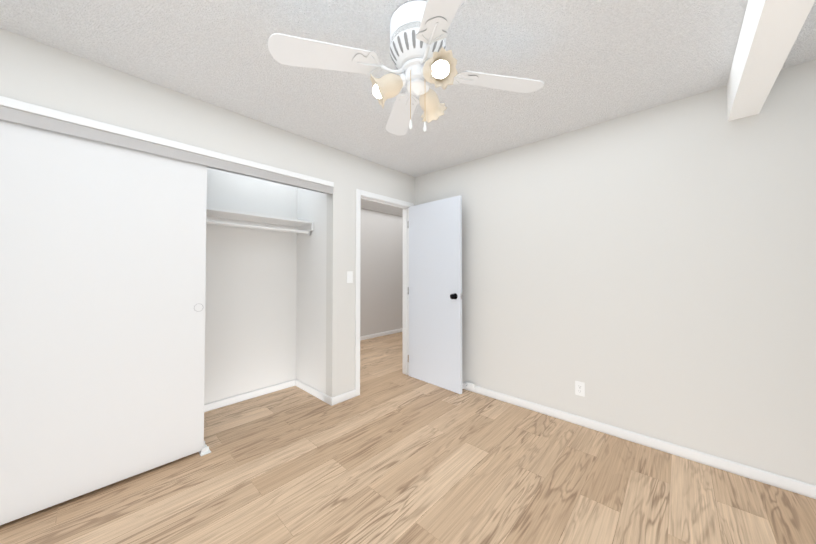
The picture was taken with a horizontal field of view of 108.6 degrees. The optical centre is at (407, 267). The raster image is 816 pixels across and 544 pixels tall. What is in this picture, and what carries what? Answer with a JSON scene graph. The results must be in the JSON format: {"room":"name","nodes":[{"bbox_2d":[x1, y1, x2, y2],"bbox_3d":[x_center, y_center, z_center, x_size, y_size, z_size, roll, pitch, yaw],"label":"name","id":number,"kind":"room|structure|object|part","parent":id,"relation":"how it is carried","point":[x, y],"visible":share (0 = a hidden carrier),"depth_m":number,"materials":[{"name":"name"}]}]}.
{"room":"empty bedroom","nodes":[
{"label":"empty bedroom","id":0,"kind":"room"},
{"bbox_2d":[0,28,414,396],"bbox_3d":[-1.192,0.067,2.341,0.110,2.435,3.650,-1,-1,43],"label":"wall","id":1,"kind":"structure","parent":0,"point":[34,72],"depth_m":2.13,"materials":[{"name":"white paint"}]},
{"bbox_2d":[0,119,206,524],"bbox_3d":[-1.837,0.247,1.610,0.034,2.010,1.215,-1,-1,43],"label":"sliding door","id":2,"kind":"structure","parent":1,"relation":"in","point":[102,295],"depth_m":1.65,"materials":[{"name":"white wood"}]},
{"bbox_2d":[0,106,332,193],"bbox_3d":[-1.532,-0.744,1.981,0.108,0.064,2.300,-1,-1,43],"label":"track rail","id":3,"kind":"object","parent":1,"relation":"attached to","point":[32,120],"visible":0.97,"depth_m":1.81,"materials":[{"name":"silver metal"}]},
{"bbox_2d":[0,96,333,186],"bbox_3d":[-1.496,-0.800,1.935,0.016,0.045,2.320,-1,-1,43],"label":"trim","id":4,"kind":"structure","parent":1,"relation":"attached to","point":[44,111],"depth_m":1.78,"materials":[{"name":"white wood"}]},
{"bbox_2d":[293,379,335,405],"bbox_3d":[-0.969,1.260,2.987,0.712,0.070,0.012,-1,-1,43],"label":"baseboard","id":5,"kind":"structure","parent":1,"relation":"attached to","point":[329,400],"depth_m":2.93,"materials":[{"name":"white wood"}]},
{"bbox_2d":[347,271,352,282],"bbox_3d":[-0.575,0.094,2.915,0.014,0.115,0.070,-1,-1,43],"label":"light switch","id":6,"kind":"object","parent":1,"relation":"attached to","point":[349,276],"visible":1,"depth_m":2.91,"materials":[{"name":"white plastic"}]},
{"bbox_2d":[355,189,413,395],"bbox_3d":[-0.277,0.252,3.325,0.140,2.097,0.874,-1,-1,43],"label":"door frame","id":7,"kind":"structure","parent":1,"relation":"attached to","point":[359,193],"depth_m":3.26,"materials":[{"name":"white wood"}]},
{"bbox_2d":[409,195,461,393],"bbox_3d":[0.282,0.275,3.265,0.161,2.025,0.745,1,-1,-45],"label":"door","id":8,"kind":"structure","parent":7,"relation":"attached to","point":[435,292],"depth_m":3.21,"materials":[{"name":"white paint"}]},
{"bbox_2d":[204,168,326,403],"bbox_3d":[-1.836,0.065,2.250,0.710,2.435,2.500,-1,-1,43],"label":"wall","id":9,"kind":"structure","parent":0,"point":[265,309],"depth_m":2.95,"materials":[{"name":"white paint"}]},
{"bbox_2d":[204,380,295,411],"bbox_3d":[-2.018,1.250,2.400,0.012,0.070,2.300,-1,-1,43],"label":"baseboard","id":10,"kind":"structure","parent":9,"relation":"attached to","point":[224,402],"depth_m":2.87,"materials":[{"name":"white wood"}]},
{"bbox_2d":[206,207,312,235],"bbox_3d":[-1.891,-0.416,2.309,0.360,0.139,2.300,-1,-1,43],"label":"closet shelf","id":11,"kind":"object","parent":9,"relation":"attached to","point":[223,217],"visible":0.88,"depth_m":2.77,"materials":[{"name":"white wood"}]},
{"bbox_3d":[-1.803,-0.380,2.226,0.060,0.065,2.262,-1,-1,43],"label":"rod","id":12,"kind":"part","parent":11,"relation":"part of","materials":[{"name":"white metal"}]},
{"bbox_2d":[360,208,402,336],"bbox_3d":[-1.028,0.116,5.312,0.110,2.435,3.290,-1,-1,43],"label":"wall","id":13,"kind":"structure","parent":0,"point":[381,271],"depth_m":5.76,"materials":[{"name":"grey paint"}]},
{"bbox_2d":[360,328,402,339],"bbox_3d":[-0.987,1.297,5.247,0.012,0.070,3.080,-1,-1,43],"label":"baseboard","id":14,"kind":"structure","parent":13,"relation":"attached to","point":[397,330],"depth_m":5.72,"materials":[{"name":"white wood"}]},
{"bbox_2d":[0,332,815,543],"bbox_3d":[0.060,1.337,2.523,5.470,0.100,5.870,-1,-1,43],"label":"floor","id":15,"kind":"structure","parent":0,"point":[391,453],"depth_m":1.70,"materials":[{"name":"brown wood"}]},
{"bbox_2d":[199,441,210,455],"bbox_3d":[-1.432,1.262,2.054,0.138,0.036,0.060,-1,-1,43],"label":"floor guide","id":16,"kind":"object","parent":15,"relation":"on","point":[205,450],"visible":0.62,"depth_m":2.02,"materials":[{"name":"white plastic"}]},
{"bbox_2d":[0,0,815,216],"bbox_3d":[0.060,-1.197,2.565,5.470,0.100,5.870,-1,-1,43],"label":"ceiling","id":17,"kind":"structure","parent":0,"point":[589,62],"depth_m":1.62,"materials":[{"name":"white paint"}]},
{"bbox_2d":[268,0,543,134],"bbox_3d":[0.049,-0.895,1.405,0.992,0.543,0.985,-1,-1,32],"label":"ceiling fan","id":18,"kind":"object","parent":17,"relation":"hanging from","point":[422,58],"visible":1,"depth_m":1.33,"materials":[{"name":"white metal"}]},
{"bbox_3d":[-0.376,-0.949,1.317,0.337,0.033,0.414,-1,-1,43],"label":"blade","id":19,"kind":"part","parent":18,"relation":"part of","materials":[{"name":"white wood"}]},
{"bbox_3d":[-0.102,-0.857,1.400,0.113,0.093,0.113,-1,-1,43],"label":"bulb","id":20,"kind":"part","parent":18,"relation":"part of","materials":[{"name":"white glass"}]},
{"bbox_3d":[-0.117,-0.844,1.399,0.161,0.151,0.161,-1,-1,43],"label":"lamp shade","id":21,"kind":"part","parent":18,"relation":"part of","materials":[{"name":"beige glass"}]},
{"bbox_3d":[-0.043,-0.940,1.830,0.414,0.033,0.337,-1,-1,43],"label":"blade","id":22,"kind":"part","parent":18,"relation":"part of","materials":[{"name":"white"}]},
{"bbox_2d":[399,73,406,86],"bbox_3d":[-0.022,-0.897,1.403,0.056,0.055,0.056,-1,-1,43],"label":"socket","id":23,"kind":"object","parent":18,"relation":"attached to","point":[402,77],"depth_m":1.38,"materials":[{"name":"white"}]},
{"bbox_3d":[0.014,-0.795,1.349,0.004,0.237,0.009,-1,-1,43],"label":"chain","id":24,"kind":"part","parent":18,"relation":"part of","materials":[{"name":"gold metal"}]},
{"bbox_3d":[0.047,-0.998,1.408,0.268,0.092,0.268,-1,-1,43],"label":"motor","id":25,"kind":"part","parent":18,"relation":"part of","materials":[{"name":"white metal"}]},
{"bbox_3d":[0.107,-0.843,1.544,0.146,0.150,0.165,-1,-1,43],"label":"lamp shade","id":26,"kind":"part","parent":18,"relation":"part of","materials":[{"name":"beige glass"}]},
{"bbox_3d":[0.144,-0.954,0.985,0.417,0.033,0.332,-1,-1,43],"label":"blade","id":27,"kind":"part","parent":18,"relation":"part of","materials":[{"name":"white wood"}]},
{"bbox_3d":[0.118,-0.847,1.271,0.165,0.150,0.146,-1,-1,43],"label":"lamp shade","id":28,"kind":"part","parent":18,"relation":"part of","materials":[{"name":"beige glass"}]},
{"bbox_3d":[0.121,-0.859,1.276,0.136,0.093,0.071,-1,-1,43],"label":"bulb","id":29,"kind":"part","parent":18,"relation":"part of","materials":[{"name":"white glass"}]},
{"bbox_3d":[0.470,-0.946,1.497,0.337,0.033,0.414,-1,-1,43],"label":"blade","id":30,"kind":"part","parent":18,"relation":"part of","materials":[{"name":"white wood"}]},
{"bbox_2d":[727,0,814,120],"bbox_3d":[0.834,-1.066,0.481,0.129,0.230,3.650,-1,-1,43],"label":"beam","id":31,"kind":"structure","parent":17,"relation":"attached to","point":[769,31],"depth_m":1.30,"materials":[{"name":"white paint"}]},
{"bbox_2d":[415,59,815,484],"bbox_3d":[1.355,0.070,2.543,3.570,2.435,0.110,-1,-1,43],"label":"wall","id":32,"kind":"structure","parent":0,"point":[650,272],"depth_m":2.06,"materials":[{"name":"white paint"}]},
{"bbox_2d":[462,382,474,388],"bbox_3d":[0.619,1.233,3.032,0.090,0.054,0.122,-1,-1,43],"label":"door stop","id":33,"kind":"object","parent":32,"relation":"attached to","point":[470,385],"visible":0.94,"depth_m":3.06,"materials":[{"name":"white plastic"}]},
{"bbox_2d":[575,381,584,396],"bbox_3d":[1.407,0.990,2.400,0.070,0.115,0.007,-1,-1,43],"label":"electrical outlet","id":34,"kind":"object","parent":32,"relation":"attached to","point":[579,388],"visible":1,"depth_m":2.40,"materials":[{"name":"white plastic"}]},
{"bbox_2d":[462,382,815,498],"bbox_3d":[1.300,1.252,2.487,3.320,0.070,0.020,-1,-1,43],"label":"baseboard","id":35,"kind":"structure","parent":32,"relation":"attached to","point":[781,481],"depth_m":2.02,"materials":[{"name":"white wood"}]}
]}

